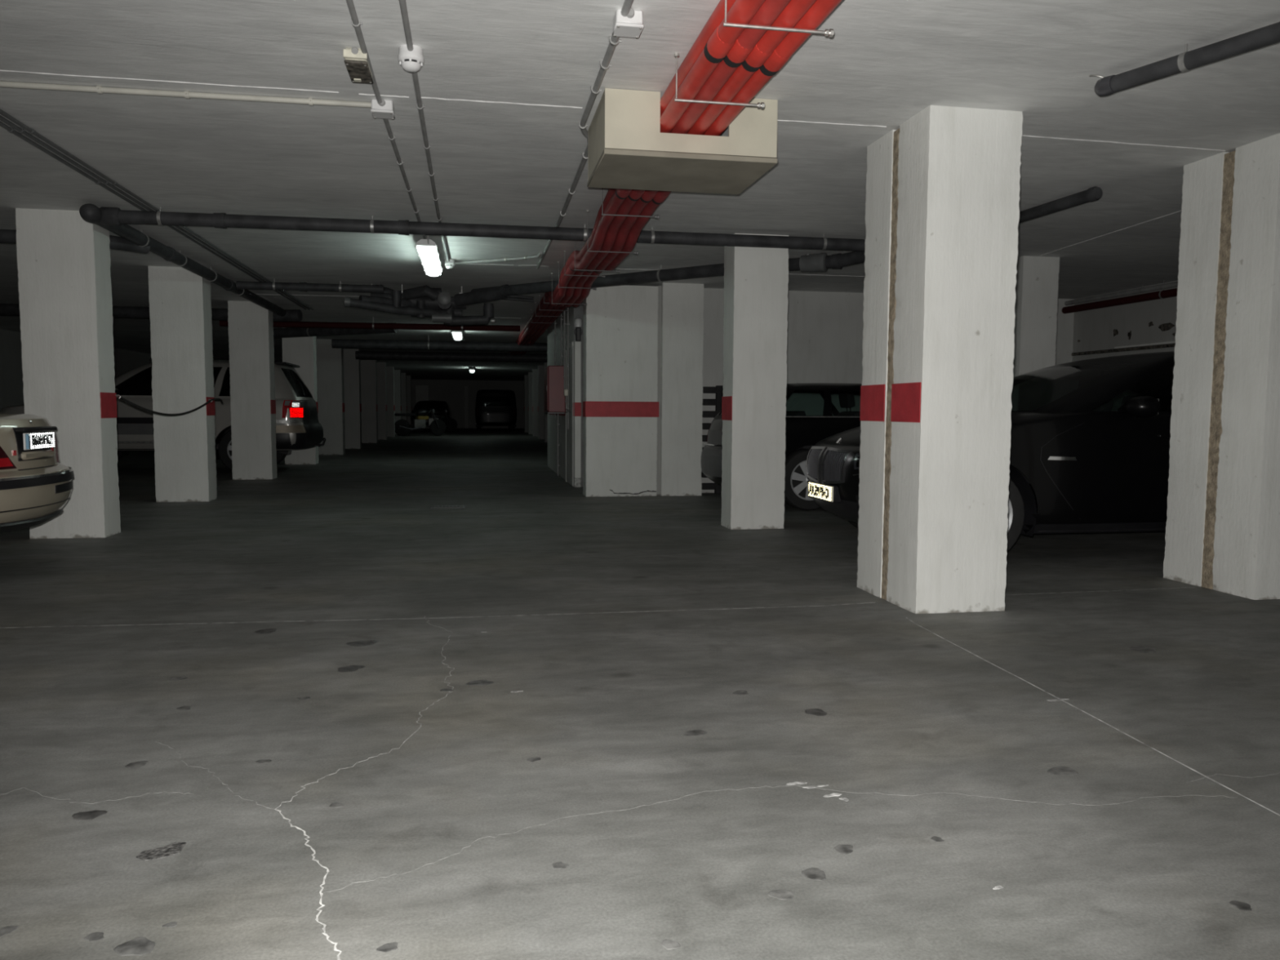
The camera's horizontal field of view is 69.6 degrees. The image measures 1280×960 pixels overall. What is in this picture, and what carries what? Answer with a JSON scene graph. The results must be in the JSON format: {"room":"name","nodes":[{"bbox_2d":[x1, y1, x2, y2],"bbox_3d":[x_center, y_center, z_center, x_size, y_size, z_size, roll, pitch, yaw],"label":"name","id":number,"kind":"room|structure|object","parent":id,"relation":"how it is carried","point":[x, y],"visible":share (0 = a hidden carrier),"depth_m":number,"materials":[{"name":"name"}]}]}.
{"room":"parking garage","nodes":[
{"label":"parking garage","id":0,"kind":"room"},
{"bbox_2d":[15,208,120,538],"bbox_3d":[-4.456,-0.807,7.198,0.543,2.500,0.324,0,4,-10],"label":"pillar","id":1,"kind":"structure","parent":0,"point":[64,260],"depth_m":7.05,"materials":[{"name":"white paint"}]},
{"bbox_2d":[115,394,222,416],"bbox_3d":[-4.445,-0.710,8.853,0.082,0.187,2.961,0,4,-10],"label":"rope","id":2,"kind":"object","parent":1,"relation":"hanging from","point":[119,397],"visible":1,"depth_m":8.48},
{"bbox_2d":[0,328,151,409],"bbox_3d":[-13.000,-1.908,20.957,0.200,2.500,52.000,0,4,-10],"label":"wall","id":3,"kind":"structure","parent":0,"point":[11,384],"depth_m":18.30,"materials":[{"name":"paint"}]},
{"bbox_2d":[147,266,217,502],"bbox_3d":[-4.957,-1.023,9.996,0.543,2.500,0.323,0,4,-10],"label":"pillar","id":4,"kind":"structure","parent":0,"point":[180,304],"depth_m":9.85,"materials":[{"name":"white paint"}]},
{"bbox_2d":[227,300,276,479],"bbox_3d":[-5.516,-1.265,13.117,0.543,2.500,0.324,0,4,-10],"label":"pillar","id":5,"kind":"structure","parent":0,"point":[251,325],"depth_m":12.97,"materials":[{"name":"white paint"}]},
{"bbox_2d":[281,327,319,464],"bbox_3d":[-6.156,-1.541,16.689,0.543,2.500,0.324,0,4,-10],"label":"pillar","id":6,"kind":"structure","parent":0,"point":[300,351],"depth_m":16.52,"materials":[{"name":"white paint"}]},
{"bbox_2d":[315,338,345,454],"bbox_3d":[-6.777,-1.809,20.154,0.543,2.500,0.324,0,4,-10],"label":"pillar","id":7,"kind":"structure","parent":0,"point":[330,360],"depth_m":20.00,"materials":[{"name":"white paint"}]},
{"bbox_2d":[343,348,361,448],"bbox_3d":[-7.313,-2.041,23.148,0.543,2.500,0.324,0,4,-10],"label":"pillar","id":8,"kind":"structure","parent":0,"point":[352,371],"depth_m":23.02,"materials":[{"name":"white paint"}]},
{"bbox_2d":[360,359,377,443],"bbox_3d":[-8.008,-2.341,27.025,0.543,2.500,0.323,0,4,-10],"label":"pillar","id":9,"kind":"structure","parent":0,"point":[367,367],"depth_m":26.89,"materials":[{"name":"white paint"}]},
{"bbox_2d":[376,362,386,439],"bbox_3d":[-8.526,-2.565,29.920,0.543,2.500,0.324,0,4,-10],"label":"pillar","id":10,"kind":"structure","parent":0,"point":[380,366],"depth_m":29.80,"materials":[{"name":"white paint"}]},
{"bbox_2d":[386,366,395,436],"bbox_3d":[-9.054,-2.793,32.864,0.544,2.500,0.324,0,4,-10],"label":"pillar","id":11,"kind":"structure","parent":0,"point":[389,370],"depth_m":32.74,"materials":[{"name":"white paint"}]},
{"bbox_2d":[394,369,401,434],"bbox_3d":[-9.582,-3.021,35.809,0.544,2.500,0.325,0,4,-10],"label":"pillar","id":12,"kind":"structure","parent":0,"point":[397,372],"depth_m":35.66,"materials":[{"name":"white paint"}]},
{"bbox_2d":[400,373,407,421],"bbox_3d":[-10.108,-3.249,38.753,0.542,2.500,0.323,0,4,-10],"label":"pillar","id":13,"kind":"structure","parent":0,"point":[403,375],"depth_m":38.61,"materials":[{"name":"white paint"}]},
{"bbox_2d":[406,375,412,431],"bbox_3d":[-10.636,-3.477,41.698,0.543,2.500,0.324,0,4,-10],"label":"pillar","id":14,"kind":"structure","parent":0,"point":[408,377],"depth_m":41.55,"materials":[{"name":"white paint"}]},
{"bbox_2d":[411,379,524,428],"bbox_3d":[-9.246,-3.954,48.064,16.750,2.500,0.200,0,4,-10],"label":"wall","id":15,"kind":"structure","parent":0,"point":[452,392],"depth_m":47.98,"materials":[{"name":"paint"}]},
{"bbox_2d":[524,374,528,432],"bbox_3d":[-4.826,-3.336,40.304,0.488,2.500,0.323,0,4,-10],"label":"pillar","id":16,"kind":"structure","parent":0,"point":[526,376],"depth_m":40.12,"materials":[{"name":"white paint"}]},
{"bbox_2d":[528,372,533,434],"bbox_3d":[-4.299,-3.108,37.359,0.488,2.500,0.323,0,4,-10],"label":"pillar","id":17,"kind":"structure","parent":0,"point":[530,374],"depth_m":37.18,"materials":[{"name":"white paint"}]},
{"bbox_2d":[532,368,537,436],"bbox_3d":[-3.771,-2.880,34.415,0.488,2.500,0.324,0,4,-10],"label":"pillar","id":18,"kind":"structure","parent":0,"point":[535,371],"depth_m":34.25,"materials":[{"name":"white paint"}]},
{"bbox_2d":[537,365,544,439],"bbox_3d":[-3.244,-2.652,31.471,0.487,2.500,0.323,0,4,-10],"label":"pillar","id":19,"kind":"structure","parent":0,"point":[540,368],"depth_m":31.29,"materials":[{"name":"white paint"}]},
{"bbox_2d":[544,362,547,442],"bbox_3d":[-2.716,-2.424,28.526,0.488,2.500,0.324,0,4,-10],"label":"pillar","id":20,"kind":"structure","parent":0,"point":[545,363],"depth_m":28.40,"materials":[{"name":"white paint"}]},
{"bbox_2d":[547,284,662,496],"bbox_3d":[-0.457,-1.276,13.662,1.398,2.500,5.828,0,4,-10],"label":"wall","id":21,"kind":"structure","parent":0,"point":[620,338],"depth_m":10.79,"materials":[{"name":"grey paint"}]},
{"bbox_2d":[544,365,564,413],"bbox_3d":[-1.252,-1.311,13.439,0.262,0.685,0.620,0,4,-10],"label":"upper cabinet","id":22,"kind":"object","parent":21,"relation":"attached to","point":[554,397],"visible":0.99,"depth_m":13.14,"materials":[{"name":"red metal"}]},
{"bbox_2d":[566,306,569,429],"bbox_3d":[-0.971,-1.541,12.493,0.043,1.700,0.040,0,4,-10],"label":"conduit","id":23,"kind":"object","parent":21,"relation":"attached to","point":[568,323],"visible":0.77,"depth_m":12.48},
{"bbox_2d":[565,341,581,487],"bbox_3d":[-0.943,-0.887,12.463,0.188,1.900,0.990,0,4,-10],"label":"door","id":24,"kind":"structure","parent":21,"relation":"in","point":[573,435],"depth_m":12.05,"materials":[{"name":"white paint"}]},
{"bbox_2d":[573,318,582,341],"bbox_3d":[-0.801,-1.944,11.912,0.110,0.295,0.130,0,4,-10],"label":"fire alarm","id":25,"kind":"object","parent":21,"relation":"attached to","point":[578,331],"visible":1,"depth_m":11.88,"materials":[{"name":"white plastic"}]},
{"bbox_2d":[0,428,1279,959],"bbox_3d":[-4.666,-0.627,22.549,16.750,0.202,52.000,0,4,-10],"label":"floor","id":26,"kind":"structure","parent":0,"point":[323,710],"depth_m":2.88,"materials":[{"name":"concrete"}]},
{"bbox_2d":[0,413,74,533],"bbox_3d":[-5.736,-0.114,5.219,4.433,1.404,2.086,-1,5,-15],"label":"car","id":27,"kind":"object","parent":26,"relation":"on","point":[35,487],"visible":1,"depth_m":5.40,"materials":[{"name":"beige metal"}]},
{"bbox_2d":[0,446,17,470],"bbox_3d":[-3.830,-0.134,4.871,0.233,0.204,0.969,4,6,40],"label":"tail light","id":28,"kind":"object","parent":27,"relation":"attached to","point":[8,455],"depth_m":5.25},
{"bbox_2d":[53,431,59,462],"bbox_3d":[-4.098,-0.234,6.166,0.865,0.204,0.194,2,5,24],"label":"tail light","id":29,"kind":"object","parent":27,"relation":"attached to","point":[55,436],"depth_m":5.92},
{"bbox_2d":[0,356,325,470],"bbox_3d":[-7.540,-1.055,14.779,4.722,1.804,2.264,0,4,-5],"label":"off roader","id":30,"kind":"object","parent":26,"relation":"on","point":[298,427],"visible":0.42,"depth_m":14.18,"materials":[{"name":"silver metal"}]},
{"bbox_2d":[281,400,302,417],"bbox_3d":[-5.408,-1.105,14.347,0.097,0.277,0.360,3,5,35],"label":"tail light","id":31,"kind":"object","parent":30,"relation":"attached to","point":[290,408],"depth_m":14.28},
{"bbox_2d":[394,407,445,435],"bbox_3d":[-8.164,-2.162,34.164,1.970,1.054,0.730,-2,5,-30],"label":"motorcycle","id":32,"kind":"object","parent":26,"relation":"on","point":[437,427],"visible":0.99,"depth_m":34.02,"materials":[{"name":"metal"}]},
{"bbox_2d":[415,385,429,428],"bbox_3d":[-11.216,-3.768,47.440,0.650,2.200,0.340,0,4,-10],"label":"pillar","id":33,"kind":"structure","parent":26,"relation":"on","point":[421,391],"depth_m":47.21,"materials":[{"name":"white paint"}]},
{"bbox_2d":[410,400,451,431],"bbox_3d":[-9.781,-3.042,43.272,1.740,1.404,4.157,0,4,-10],"label":"car","id":34,"kind":"object","parent":26,"relation":"on","point":[420,405],"visible":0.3,"depth_m":42.51,"materials":[{"name":"black metal"}]},
{"bbox_2d":[410,408,457,432],"bbox_3d":[-8.835,-2.573,39.500,1.970,1.054,0.730,-1,5,-20],"label":"motorcycle","id":35,"kind":"object","parent":26,"relation":"on","point":[451,424],"visible":0.66,"depth_m":39.57,"materials":[{"name":"metal"}]},
{"bbox_2d":[475,389,516,431],"bbox_3d":[-7.047,-3.388,44.732,1.900,1.904,4.800,0,4,-10],"label":"van","id":36,"kind":"object","parent":26,"relation":"on","point":[493,407],"visible":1,"depth_m":42.42,"materials":[{"name":"black metal"}]},
{"bbox_2d":[701,385,723,493],"bbox_3d":[0.884,-0.493,11.256,0.255,1.320,0.080,0,4,-10],"label":"rack","id":37,"kind":"object","parent":26,"relation":"on","point":[718,389],"visible":0.49,"depth_m":11.20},
{"bbox_2d":[700,382,862,510],"bbox_3d":[2.910,-0.422,10.460,4.438,1.324,2.171,0,4,-5],"label":"estate car","id":38,"kind":"object","parent":26,"relation":"on","point":[802,431],"visible":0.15,"depth_m":9.40,"materials":[{"name":"black metal"}]},
{"bbox_2d":[805,351,1174,551],"bbox_3d":[3.522,-0.257,7.131,4.503,1.509,2.181,0,4,-5],"label":"car","id":39,"kind":"object","parent":26,"relation":"on","point":[1077,464],"visible":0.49,"depth_m":6.24,"materials":[{"name":"black metal"}]},
{"bbox_2d":[806,445,827,484],"bbox_3d":[1.341,-0.123,6.982,0.083,0.275,0.360,0,4,-6],"label":"grille","id":40,"kind":"object","parent":39,"relation":"attached to","point":[815,453],"depth_m":6.93,"materials":[{"name":"silver metal"}]},
{"bbox_2d":[820,446,852,484],"bbox_3d":[1.410,-0.093,6.596,0.083,0.275,0.360,-1,5,-14],"label":"grille","id":41,"kind":"object","parent":39,"relation":"attached to","point":[836,461],"depth_m":6.55,"materials":[{"name":"metal"}]},
{"bbox_2d":[1117,395,1160,417],"bbox_3d":[3.300,-0.488,6.131,0.160,0.143,0.277,0,4,-10],"label":"mirror","id":42,"kind":"object","parent":39,"relation":"attached to","point":[1144,406],"depth_m":6.05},
{"bbox_3d":[-1.679,-1.976,22.735,0.488,2.500,0.324,0,4,-10],"label":"pillar","id":43,"kind":"structure","parent":26,"relation":"on","visible":0},
{"bbox_2d":[355,351,547,362],"bbox_3d":[-4.381,-3.001,22.417,4.900,0.200,0.200,0,4,-10],"label":"drain pipe","id":44,"kind":"object","parent":43,"relation":"attached to","point":[369,355],"visible":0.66,"depth_m":22.30,"materials":[{"name":"black plastic"}]},
{"bbox_2d":[0,0,1279,381],"bbox_3d":[-4.649,-3.316,22.344,16.750,0.204,52.000,0,4,-10],"label":"ceiling","id":45,"kind":"structure","parent":0,"point":[505,85],"depth_m":4.79,"materials":[{"name":"paint"}]},
{"bbox_2d":[0,302,302,321],"bbox_3d":[-8.116,-2.402,12.973,6.420,0.239,0.254,0,4,-8],"label":"drain pipe","id":46,"kind":"object","parent":45,"relation":"attached to","point":[6,309],"visible":0.3,"depth_m":13.08,"materials":[{"name":"black plastic"}]},
{"bbox_2d":[0,121,306,310],"bbox_3d":[-3.742,-2.029,7.069,0.051,0.032,13.500,0,4,-10],"label":"conduit","id":47,"kind":"object","parent":45,"relation":"attached to","point":[11,130],"visible":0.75,"depth_m":6.08,"materials":[{"name":"grey plastic"}]},
{"bbox_2d":[0,115,310,310],"bbox_3d":[-3.693,-2.030,7.077,0.048,0.032,13.500,0,4,-10],"label":"conduit","id":48,"kind":"object","parent":45,"relation":"attached to","point":[20,130],"visible":0.95,"depth_m":6.00,"materials":[{"name":"grey plastic"}]},
{"bbox_2d":[0,108,313,310],"bbox_3d":[-3.644,-2.030,7.086,0.048,0.032,13.500,0,4,-10],"label":"conduit","id":49,"kind":"object","parent":45,"relation":"attached to","point":[31,131],"visible":0.98,"depth_m":5.88,"materials":[{"name":"grey plastic"}]},
{"bbox_2d":[0,80,371,107],"bbox_3d":[-2.733,-1.807,4.222,2.930,0.036,0.045,0,4,-9],"label":"conduit","id":50,"kind":"object","parent":45,"relation":"attached to","point":[99,89],"visible":0.98,"depth_m":4.31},
{"bbox_2d":[95,222,285,316],"bbox_3d":[-4.598,-2.197,10.071,0.130,0.164,6.880,0,4,-10],"label":"drain pipe","id":51,"kind":"object","parent":45,"relation":"attached to","point":[125,231],"visible":0.92,"depth_m":8.72,"materials":[{"name":"black plastic"}]},
{"bbox_2d":[0,229,150,253],"bbox_3d":[-7.124,-1.912,6.885,6.221,0.130,0.433,-1,4,-14],"label":"drain pipe","id":52,"kind":"object","parent":51,"relation":"attached to","point":[6,236],"visible":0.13,"depth_m":7.54,"materials":[{"name":"black plastic"}]},
{"bbox_2d":[79,203,122,226],"bbox_3d":[-3.948,-1.942,6.731,0.238,0.136,0.236,0,4,-10],"label":"pipe elbow","id":53,"kind":"object","parent":51,"relation":"attached to","point":[89,212],"visible":0.96,"depth_m":6.72,"materials":[{"name":"black plastic"}]},
{"bbox_2d":[99,206,122,226],"bbox_3d":[-3.909,-1.946,6.791,0.140,0.132,0.132,0,4,-10],"label":"socket","id":54,"kind":"object","parent":53,"relation":"attached to","point":[108,215],"depth_m":6.74,"materials":[{"name":"black plastic"}]},
{"bbox_2d":[235,279,384,293],"bbox_3d":[-3.823,-2.257,10.705,1.630,0.132,0.106,0,4,-10],"label":"drain pipe","id":55,"kind":"object","parent":45,"relation":"attached to","point":[301,286],"visible":1,"depth_m":10.67,"materials":[{"name":"black plastic"}]},
{"bbox_2d":[273,320,398,337],"bbox_3d":[-5.202,-2.567,15.655,2.271,0.284,0.180,1,4,12],"label":"drain pipe","id":56,"kind":"object","parent":45,"relation":"attached to","point":[287,332],"visible":0.65,"depth_m":15.64,"materials":[{"name":"black plastic"}]},
{"bbox_2d":[342,47,373,84],"bbox_3d":[-1.194,-1.756,3.909,0.094,0.068,0.272,0,4,-10],"label":"junction box","id":57,"kind":"object","parent":45,"relation":"attached to","point":[356,62],"visible":0.98,"depth_m":3.83,"materials":[{"name":"beige plastic"}]},
{"bbox_2d":[219,317,519,331],"bbox_3d":[-4.352,-2.559,15.018,4.754,0.192,0.106,0,4,-8],"label":"pipe","id":58,"kind":"object","parent":45,"relation":"attached to","point":[373,325],"visible":0.86,"depth_m":15.02,"materials":[{"name":"metal"}]},
{"bbox_2d":[370,98,395,119],"bbox_3d":[-1.248,-1.800,4.467,0.106,0.066,0.132,0,4,-10],"label":"junction box","id":59,"kind":"object","parent":45,"relation":"attached to","point":[385,109],"visible":0.98,"depth_m":4.42,"materials":[{"name":"white plastic"}]},
{"bbox_2d":[346,0,426,239],"bbox_3d":[-1.308,-1.844,4.819,0.058,0.032,8.600,0,4,-10],"label":"conduit","id":60,"kind":"object","parent":45,"relation":"attached to","point":[356,23],"visible":0.84,"depth_m":4.29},
{"bbox_2d":[397,44,424,72],"bbox_3d":[-0.946,-1.735,3.802,0.106,0.090,0.106,0,4,-10],"label":"smoke detector","id":61,"kind":"object","parent":45,"relation":"attached to","point":[412,61],"visible":1,"depth_m":3.77,"materials":[{"name":"white plastic"}]},
{"bbox_2d":[398,0,449,262],"bbox_3d":[-1.145,-1.849,4.899,0.050,0.032,8.700,0,4,-10],"label":"conduit","id":62,"kind":"object","parent":45,"relation":"attached to","point":[402,3],"visible":0.83,"depth_m":4.51,"materials":[{"name":"plastic"}]},
{"bbox_2d":[415,235,442,276],"bbox_3d":[-1.936,-2.059,8.478,0.184,0.166,1.515,0,4,-10],"label":"lamp","id":63,"kind":"object","parent":45,"relation":"attached to","point":[427,249],"visible":1,"depth_m":8.08,"materials":[{"name":"white plastic"}]},
{"bbox_2d":[417,245,435,251],"bbox_3d":[-1.816,-1.967,7.814,0.156,0.042,0.002,0,4,-10],"label":"diffuser","id":64,"kind":"object","parent":63,"relation":"attached to","point":[421,248],"depth_m":7.81,"materials":[{"name":"white"}]},
{"bbox_2d":[418,250,439,276],"bbox_3d":[-1.942,-1.989,8.515,0.140,0.022,1.426,0,4,-10],"label":"diffuser","id":65,"kind":"object","parent":63,"relation":"attached to","point":[429,260],"depth_m":8.35,"materials":[{"name":"white"}]},
{"bbox_2d":[434,246,441,273],"bbox_3d":[-1.869,-2.022,8.526,0.008,0.042,1.426,0,4,-10],"label":"diffuser","id":66,"kind":"object","parent":63,"relation":"attached to","point":[437,263],"depth_m":8.49,"materials":[{"name":"white"}]},
{"bbox_2d":[343,283,533,325],"bbox_3d":[-2.360,-2.096,10.958,2.171,0.473,0.656,0,4,-5],"label":"pipes","id":67,"kind":"object","parent":45,"relation":"attached to","point":[423,301],"visible":0.94,"depth_m":10.91,"materials":[{"name":"black plastic"}]},
{"bbox_2d":[331,338,547,351],"bbox_3d":[-3.828,-2.791,18.762,4.700,0.294,0.191,0,4,-10],"label":"drain pipe","id":68,"kind":"object","parent":45,"relation":"hanging from","point":[335,343],"visible":0.91,"depth_m":18.64,"materials":[{"name":"black plastic"}]},
{"bbox_2d":[444,258,454,269],"bbox_3d":[-1.898,-2.151,9.173,0.106,0.090,0.106,0,4,-10],"label":"smoke detector","id":69,"kind":"object","parent":45,"relation":"attached to","point":[451,264],"visible":0.98,"depth_m":9.14,"materials":[{"name":"white plastic"}]},
{"bbox_2d":[451,330,462,340],"bbox_3d":[-3.413,-2.732,17.178,0.184,0.166,1.345,0,4,-10],"label":"lamp","id":70,"kind":"object","parent":45,"relation":"attached to","point":[457,335],"visible":0.87,"depth_m":16.67,"materials":[{"name":"white plastic"}]},
{"bbox_2d":[118,207,865,251],"bbox_3d":[-0.864,-1.977,7.313,6.100,0.138,0.119,0,4,-10],"label":"drain pipe","id":71,"kind":"object","parent":45,"relation":"attached to","point":[220,220],"visible":0.86,"depth_m":7.17,"materials":[{"name":"black plastic"}]},
{"bbox_2d":[454,251,542,264],"bbox_3d":[-1.382,-2.157,9.004,1.184,0.043,0.128,3,5,34],"label":"conduit","id":72,"kind":"object","parent":45,"relation":"attached to","point":[526,257],"visible":0.97,"depth_m":9.00,"materials":[{"name":"metal"}]},
{"bbox_2d":[538,295,568,311],"bbox_3d":[-1.129,-2.311,12.049,0.395,0.200,0.025,0,4,-10],"label":"hanger","id":73,"kind":"object","parent":45,"relation":"hanging from","point":[567,310],"visible":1,"depth_m":12.06,"materials":[{"name":"metal"}]},
{"bbox_2d":[509,0,791,362],"bbox_3d":[-1.238,-2.239,12.443,0.099,0.222,27.201,0,4,-10],"label":"pipe","id":74,"kind":"object","parent":73,"relation":"hanging from","point":[768,12],"visible":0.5,"depth_m":3.84,"materials":[{"name":"red plastic"}]},
{"bbox_2d":[629,189,644,199],"bbox_3d":[-0.017,-1.781,5.652,0.087,0.087,0.131,0,4,-10],"label":"socket","id":75,"kind":"object","parent":74,"relation":"attached to","point":[633,195],"depth_m":5.64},
{"bbox_2d":[726,39,755,62],"bbox_3d":[0.376,-1.605,3.393,0.087,0.087,0.131,0,4,-10],"label":"socket","id":76,"kind":"object","parent":74,"relation":"attached to","point":[739,52],"depth_m":3.38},
{"bbox_2d":[512,0,816,362],"bbox_3d":[-1.159,-2.239,12.457,0.099,0.222,27.201,0,4,-10],"label":"pipe","id":77,"kind":"object","parent":73,"relation":"on","point":[795,10],"visible":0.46,"depth_m":3.83,"materials":[{"name":"red plastic"}]},
{"bbox_2d":[641,191,657,201],"bbox_3d":[0.058,-1.784,5.696,0.087,0.087,0.131,0,4,-10],"label":"socket","id":78,"kind":"object","parent":77,"relation":"attached to","point":[646,197],"depth_m":5.68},
{"bbox_2d":[745,44,773,67],"bbox_3d":[0.450,-1.608,3.436,0.087,0.087,0.131,0,4,-10],"label":"socket","id":79,"kind":"object","parent":77,"relation":"attached to","point":[757,56],"depth_m":3.43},
{"bbox_2d":[536,0,633,268],"bbox_3d":[-0.319,-1.863,5.148,0.126,0.040,8.901,0,4,-9],"label":"conduit","id":80,"kind":"object","parent":45,"relation":"attached to","point":[605,64],"visible":0.81,"depth_m":4.39,"materials":[{"name":"plastic"}]},
{"bbox_2d":[586,209,638,254],"bbox_3d":[-0.206,-1.856,6.901,0.395,0.312,0.025,0,4,-10],"label":"hanger","id":81,"kind":"object","parent":45,"relation":"hanging from","point":[587,211],"visible":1,"depth_m":6.89,"materials":[{"name":"metal"}]},
{"bbox_2d":[506,0,765,362],"bbox_3d":[-1.318,-2.238,12.428,0.098,0.222,27.201,0,4,-10],"label":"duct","id":82,"kind":"object","parent":81,"relation":"hanging from","point":[723,38],"visible":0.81,"depth_m":3.84,"materials":[{"name":"red plastic"}]},
{"bbox_2d":[508,0,735,353],"bbox_3d":[-1.317,-2.317,12.422,0.097,0.222,27.201,0,4,-10],"label":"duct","id":83,"kind":"object","parent":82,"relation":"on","point":[717,15],"visible":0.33,"depth_m":3.97,"materials":[{"name":"plastic"}]},
{"bbox_2d":[616,188,632,197],"bbox_3d":[-0.091,-1.778,5.608,0.087,0.087,0.131,0,4,-10],"label":"socket","id":84,"kind":"object","parent":82,"relation":"attached to","point":[620,193],"depth_m":5.60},
{"bbox_2d":[706,24,735,58],"bbox_3d":[0.302,-1.602,3.349,0.087,0.087,0.131,0,4,-10],"label":"socket","id":85,"kind":"object","parent":82,"relation":"attached to","point":[717,47],"depth_m":3.34,"materials":[{"name":"plastic"}]},
{"bbox_2d":[515,0,842,362],"bbox_3d":[-1.079,-2.240,12.471,0.099,0.222,27.201,0,4,-10],"label":"pipe","id":86,"kind":"object","parent":81,"relation":"hanging from","point":[820,10],"visible":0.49,"depth_m":3.84,"materials":[{"name":"red plastic"}]},
{"bbox_2d":[653,193,668,203],"bbox_3d":[0.132,-1.786,5.739,0.087,0.087,0.131,0,4,-10],"label":"socket","id":87,"kind":"object","parent":86,"relation":"attached to","point":[658,198],"depth_m":5.73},
{"bbox_2d":[763,49,791,71],"bbox_3d":[0.524,-1.611,3.480,0.087,0.087,0.131,0,4,-10],"label":"socket","id":88,"kind":"object","parent":86,"relation":"attached to","point":[776,60],"depth_m":3.47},
{"bbox_2d":[612,8,644,38],"bbox_3d":[-0.046,-1.714,3.456,0.106,0.068,0.132,0,4,-10],"label":"junction box","id":89,"kind":"object","parent":45,"relation":"attached to","point":[631,25],"visible":0.98,"depth_m":3.41,"materials":[{"name":"white plastic"}]},
{"bbox_2d":[601,187,659,218],"bbox_3d":[-0.066,-1.848,6.111,0.395,0.206,0.025,0,4,-10],"label":"hanger","id":90,"kind":"object","parent":45,"relation":"hanging from","point":[657,216],"visible":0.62,"depth_m":6.12,"materials":[{"name":"metal"}]},
{"bbox_2d":[471,250,865,297],"bbox_3d":[0.166,-2.126,9.575,5.205,0.174,0.334,4,5,36],"label":"drain pipe","id":91,"kind":"object","parent":45,"relation":"attached to","point":[839,260],"visible":0.7,"depth_m":9.39,"materials":[{"name":"black plastic"}]},
{"bbox_2d":[799,252,827,272],"bbox_3d":[1.626,-2.025,8.583,0.240,0.175,0.176,3,5,28],"label":"coupling","id":92,"kind":"object","parent":91,"relation":"on","point":[811,263],"visible":0.98,"depth_m":8.52,"materials":[{"name":"grey plastic"}]},
{"bbox_2d":[586,88,777,194],"bbox_3d":[0.190,-1.685,4.641,0.838,0.297,0.658,0,4,-10],"label":"box","id":93,"kind":"object","parent":45,"relation":"hanging from","point":[628,148],"visible":0.98,"depth_m":4.38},
{"bbox_2d":[674,53,764,108],"bbox_3d":[0.335,-1.678,3.873,0.395,0.200,0.025,0,4,-10],"label":"hanger","id":94,"kind":"object","parent":45,"relation":"hanging from","point":[762,105],"visible":1,"depth_m":3.87,"materials":[{"name":"metal"}]},
{"bbox_2d":[723,0,834,37],"bbox_3d":[0.471,-1.619,3.118,0.395,0.200,0.025,0,4,-10],"label":"hanger","id":95,"kind":"object","parent":45,"relation":"hanging from","point":[830,33],"visible":1,"depth_m":3.12,"materials":[{"name":"metal"}]},
{"bbox_2d":[1018,186,1102,223],"bbox_3d":[2.613,-1.963,7.278,0.090,0.119,2.745,-1,5,-15],"label":"drain pipe","id":96,"kind":"object","parent":45,"relation":"attached to","point":[1094,193],"visible":0.47,"depth_m":6.24,"materials":[{"name":"black plastic"}]},
{"bbox_2d":[1088,22,1279,96],"bbox_3d":[2.660,-1.636,2.921,0.081,0.109,2.613,-2,5,-31],"label":"drain pipe","id":97,"kind":"object","parent":45,"relation":"hanging from","point":[1268,35],"visible":1,"depth_m":3.67,"materials":[{"name":"black plastic"}]},
{"bbox_2d":[658,282,703,496],"bbox_3d":[0.474,-1.069,11.026,0.498,2.500,0.324,0,4,-10],"label":"pillar","id":98,"kind":"structure","parent":0,"point":[682,304],"depth_m":10.87,"materials":[{"name":"white paint"}]},
{"bbox_2d":[720,233,788,529],"bbox_3d":[0.991,-0.835,7.999,0.488,2.500,0.324,0,4,-10],"label":"pillar","id":99,"kind":"structure","parent":0,"point":[756,279],"depth_m":7.85,"materials":[{"name":"white paint"}]},
{"bbox_2d":[701,288,1074,493],"bbox_3d":[3.192,-1.113,11.805,5.050,2.500,0.180,0,4,-10],"label":"wall","id":100,"kind":"structure","parent":0,"point":[824,339],"depth_m":11.50,"materials":[{"name":"grey paint"}]},
{"bbox_2d":[1062,280,1177,313],"bbox_3d":[6.171,-1.995,8.592,0.095,0.214,7.000,0,4,-10],"label":"pipe","id":101,"kind":"object","parent":100,"relation":"attached to","point":[1163,294],"visible":0.56,"depth_m":10.90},
{"bbox_2d":[1064,281,1177,305],"bbox_3d":[6.191,-2.047,8.592,0.064,0.109,7.000,0,4,-10],"label":"pipe","id":102,"kind":"object","parent":100,"relation":"attached to","point":[1175,284],"visible":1,"depth_m":10.93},
{"bbox_2d":[857,105,1022,613],"bbox_3d":[1.573,-0.599,4.948,0.508,2.500,0.725,0,4,-10],"label":"pillar","id":103,"kind":"structure","parent":0,"point":[942,209],"depth_m":4.63,"materials":[{"name":"white paint"}]},
{"bbox_2d":[1011,255,1059,410],"bbox_3d":[3.793,-0.898,9.041,0.384,2.500,0.354,0,4,-10],"label":"pillar","id":104,"kind":"structure","parent":0,"point":[1037,286],"depth_m":8.83,"materials":[{"name":"grey paint"}]},
{"bbox_2d":[1071,280,1177,411],"bbox_3d":[3.671,-2.035,23.934,0.230,2.500,52.000,0,4,-10],"label":"wall","id":105,"kind":"structure","parent":0,"point":[1149,326],"depth_m":11.14,"materials":[{"name":"white paint"}]},
{"bbox_2d":[1163,133,1279,599],"bbox_3d":[3.587,-0.616,5.332,0.559,2.500,0.686,0,4,-10],"label":"pillar","id":106,"kind":"structure","parent":0,"point":[1223,526],"depth_m":5.21,"materials":[{"name":"white paint"}]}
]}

